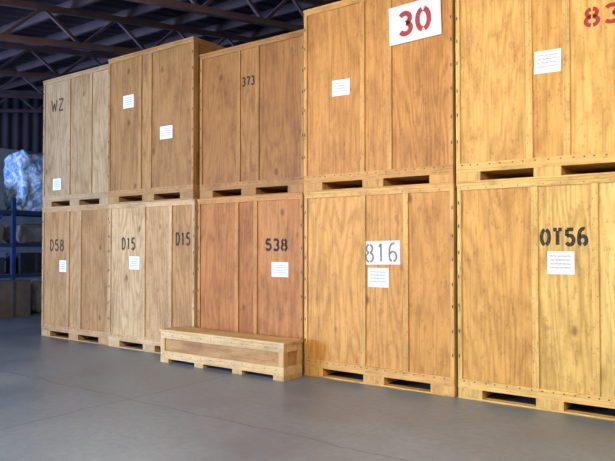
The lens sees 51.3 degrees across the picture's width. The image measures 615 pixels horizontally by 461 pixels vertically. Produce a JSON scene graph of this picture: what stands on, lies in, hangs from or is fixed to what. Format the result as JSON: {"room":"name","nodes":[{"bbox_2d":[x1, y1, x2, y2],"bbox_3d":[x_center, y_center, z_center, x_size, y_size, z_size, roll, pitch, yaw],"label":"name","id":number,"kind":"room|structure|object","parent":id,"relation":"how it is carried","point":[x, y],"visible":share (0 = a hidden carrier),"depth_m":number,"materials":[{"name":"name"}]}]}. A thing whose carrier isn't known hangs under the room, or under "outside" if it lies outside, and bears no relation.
{"room":"storage warehouse","nodes":[
{"label":"storage warehouse","id":0,"kind":"room"},
{"bbox_2d":[0,98,42,279],"bbox_3d":[-14.576,-1.511,14.114,0.150,6.862,19.500,-1,-2,36],"label":"wall","id":1,"kind":"structure","parent":0,"point":[18,131],"depth_m":21.04,"materials":[{"name":"grey metal"}]},
{"bbox_2d":[0,148,19,179],"bbox_3d":[-10.955,-2.171,18.915,0.040,1.000,7.500,-1,-2,36],"label":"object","id":2,"kind":"structure","parent":1,"relation":"attached to","point":[4,153],"depth_m":20.52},
{"bbox_2d":[0,90,43,112],"bbox_3d":[-13.708,-2.916,13.510,0.100,3.734,19.476,-1,-2,36],"label":"roof truss","id":3,"kind":"object","parent":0,"point":[33,110],"depth_m":20.01,"materials":[{"name":"grey metal"}]},
{"bbox_2d":[0,77,43,98],"bbox_3d":[-11.287,-2.956,11.739,0.100,3.734,19.476,-1,-2,36],"label":"roof truss","id":4,"kind":"object","parent":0,"point":[2,95],"depth_m":16.87,"materials":[{"name":"grey metal"}]},
{"bbox_2d":[0,42,122,78],"bbox_3d":[-8.866,-2.996,9.968,0.100,3.734,19.476,-1,-2,36],"label":"roof truss","id":5,"kind":"object","parent":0,"point":[25,48],"depth_m":14.11,"materials":[{"name":"grey metal"}]},
{"bbox_2d":[0,0,260,53],"bbox_3d":[-6.445,-3.037,8.196,0.100,3.734,19.476,-1,-2,36],"label":"roof truss","id":6,"kind":"object","parent":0,"point":[48,9],"depth_m":11.61,"materials":[{"name":"grey metal"}]},
{"bbox_2d":[0,0,336,91],"bbox_3d":[-3.021,-3.464,5.265,28.980,2.998,18.060,-1,-2,36],"label":"roof","id":7,"kind":"structure","parent":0,"point":[230,5],"depth_m":13.73,"materials":[{"name":"grey metal"}]},
{"bbox_2d":[0,0,340,90],"bbox_3d":[-2.814,-3.657,5.552,29.000,3.162,19.500,-1,-2,36],"label":"roof trusses","id":8,"kind":"structure","parent":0,"point":[8,15],"depth_m":13.58,"materials":[{"name":"grey metal"}]},
{"bbox_2d":[127,0,332,30],"bbox_3d":[-4.025,-3.077,6.425,0.100,3.734,19.476,-1,-2,36],"label":"roof truss","id":9,"kind":"object","parent":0,"point":[193,7],"depth_m":10.36,"materials":[{"name":"grey metal"}]},
{"bbox_2d":[0,312,614,460],"bbox_3d":[-2.814,1.774,5.429,29.000,0.100,19.500,-1,-2,36],"label":"floor","id":10,"kind":"structure","parent":0,"point":[61,399],"depth_m":5.97,"materials":[{"name":"concrete"}]},
{"bbox_2d":[0,279,30,317],"bbox_3d":[-6.764,1.527,14.430,0.602,0.802,0.750,-1,-2,36],"label":"cardboard box","id":11,"kind":"object","parent":10,"relation":"on","point":[15,293],"visible":1,"depth_m":14.27,"materials":[{"name":"brown cardboard"}]},
{"bbox_2d":[0,198,41,279],"bbox_3d":[-7.576,0.586,15.883,1.160,2.750,5.060,-1,-2,36],"label":"rack","id":12,"kind":"object","parent":10,"relation":"on","point":[13,212],"visible":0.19,"depth_m":15.59,"materials":[{"name":"blue metal"}]},
{"bbox_2d":[0,224,2,242],"bbox_3d":[-7.875,0.073,15.401,0.702,0.452,0.750,-1,-2,36],"label":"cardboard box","id":13,"kind":"object","parent":12,"relation":"on","point":[1,225],"visible":1,"depth_m":15.47,"materials":[{"name":"cardboard"}]},
{"bbox_2d":[0,257,4,273],"bbox_3d":[-7.860,0.849,15.403,0.702,0.402,0.800,-1,-2,36],"label":"storage box","id":14,"kind":"object","parent":12,"relation":"in","point":[2,259],"visible":1,"depth_m":15.47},
{"bbox_2d":[3,224,41,242],"bbox_3d":[-7.159,0.072,16.378,0.842,0.499,1.087,-1,-2,36],"label":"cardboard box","id":15,"kind":"object","parent":12,"relation":"on","point":[25,233],"visible":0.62,"depth_m":16.03,"materials":[{"name":"brown cardboard"}]},
{"bbox_2d":[3,149,42,210],"bbox_3d":[-7.010,-1.262,16.493,1.025,1.573,1.379,-1,-2,36],"label":"wrapped bundle","id":16,"kind":"object","parent":12,"relation":"on","point":[23,169],"visible":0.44,"depth_m":16.00,"materials":[{"name":"blue plastic"}]},
{"bbox_2d":[5,253,41,272],"bbox_3d":[-7.136,0.821,16.393,0.702,0.502,0.850,-1,-2,36],"label":"storage box","id":17,"kind":"object","parent":12,"relation":"in","point":[25,262],"visible":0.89,"depth_m":16.06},
{"bbox_2d":[30,278,41,312],"bbox_3d":[-6.420,1.552,15.384,0.846,0.795,0.758,-1,-2,36],"label":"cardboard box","id":18,"kind":"object","parent":10,"relation":"on","point":[36,284],"visible":0.31,"depth_m":15.04,"materials":[{"name":"beige cardboard"}]},
{"bbox_2d":[41,204,108,344],"bbox_3d":[-3.482,0.734,11.399,1.912,2.250,1.562,-1,-2,36],"label":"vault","id":19,"kind":"object","parent":10,"relation":"on","point":[75,239],"visible":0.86,"depth_m":10.76,"materials":[{"name":"brown wood"}]},
{"bbox_2d":[42,64,108,207],"bbox_3d":[-3.482,-1.526,11.450,1.912,2.270,1.562,-1,-2,36],"label":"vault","id":20,"kind":"object","parent":19,"relation":"on","point":[75,105],"visible":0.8,"depth_m":10.83,"materials":[{"name":"brown wood"}]},
{"bbox_2d":[108,199,197,353],"bbox_3d":[-1.922,0.707,10.220,1.942,2.250,1.562,-1,-2,36],"label":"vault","id":21,"kind":"object","parent":10,"relation":"on","point":[153,246],"visible":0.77,"depth_m":9.59,"materials":[{"name":"brown wood"}]},
{"bbox_2d":[108,36,224,203],"bbox_3d":[-1.940,-1.573,10.248,1.942,2.310,1.562,-1,-2,36],"label":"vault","id":22,"kind":"object","parent":21,"relation":"on","point":[154,92],"visible":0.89,"depth_m":9.56,"materials":[{"name":"brown wood"}]},
{"bbox_2d":[159,326,302,380],"bbox_3d":[-1.043,1.563,8.286,2.174,0.450,0.378,-1,-2,36],"label":"wooden crate","id":23,"kind":"object","parent":10,"relation":"on","point":[243,353],"visible":1,"depth_m":8.01,"materials":[{"name":"brown wood"}]},
{"bbox_2d":[197,193,303,373],"bbox_3d":[-0.351,0.682,9.108,1.852,2.250,1.562,-1,-2,36],"label":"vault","id":24,"kind":"object","parent":10,"relation":"on","point":[251,248],"visible":0.55,"depth_m":8.42,"materials":[{"name":"brown wood"}]},
{"bbox_2d":[199,29,303,198],"bbox_3d":[-0.333,-1.472,9.181,1.852,2.060,1.562,-1,-2,36],"label":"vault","id":25,"kind":"object","parent":24,"relation":"on","point":[252,93],"visible":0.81,"depth_m":8.54,"materials":[{"name":"brown wood"}]},
{"bbox_2d":[304,184,457,396],"bbox_3d":[1.209,0.656,7.954,1.972,2.250,1.562,-1,-2,36],"label":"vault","id":26,"kind":"object","parent":10,"relation":"on","point":[381,273],"visible":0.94,"depth_m":7.27,"materials":[{"name":"brown wood"}]},
{"bbox_2d":[303,0,455,192],"bbox_3d":[1.203,-1.604,7.997,1.972,2.270,1.562,-1,-2,36],"label":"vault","id":27,"kind":"object","parent":26,"relation":"on","point":[380,75],"visible":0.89,"depth_m":7.34,"materials":[{"name":"brown wood"}]},
{"bbox_2d":[456,174,614,420],"bbox_3d":[2.788,0.630,6.811,1.872,2.250,1.562,-1,-2,36],"label":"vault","id":28,"kind":"object","parent":10,"relation":"on","point":[536,257],"visible":1,"depth_m":6.25,"materials":[{"name":"brown wood"}]},
{"bbox_2d":[455,0,614,182],"bbox_3d":[2.776,-1.620,6.846,1.872,2.250,1.562,-1,-2,36],"label":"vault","id":29,"kind":"object","parent":28,"relation":"on","point":[535,79],"visible":0.94,"depth_m":6.30,"materials":[{"name":"brown wood"}]}
]}

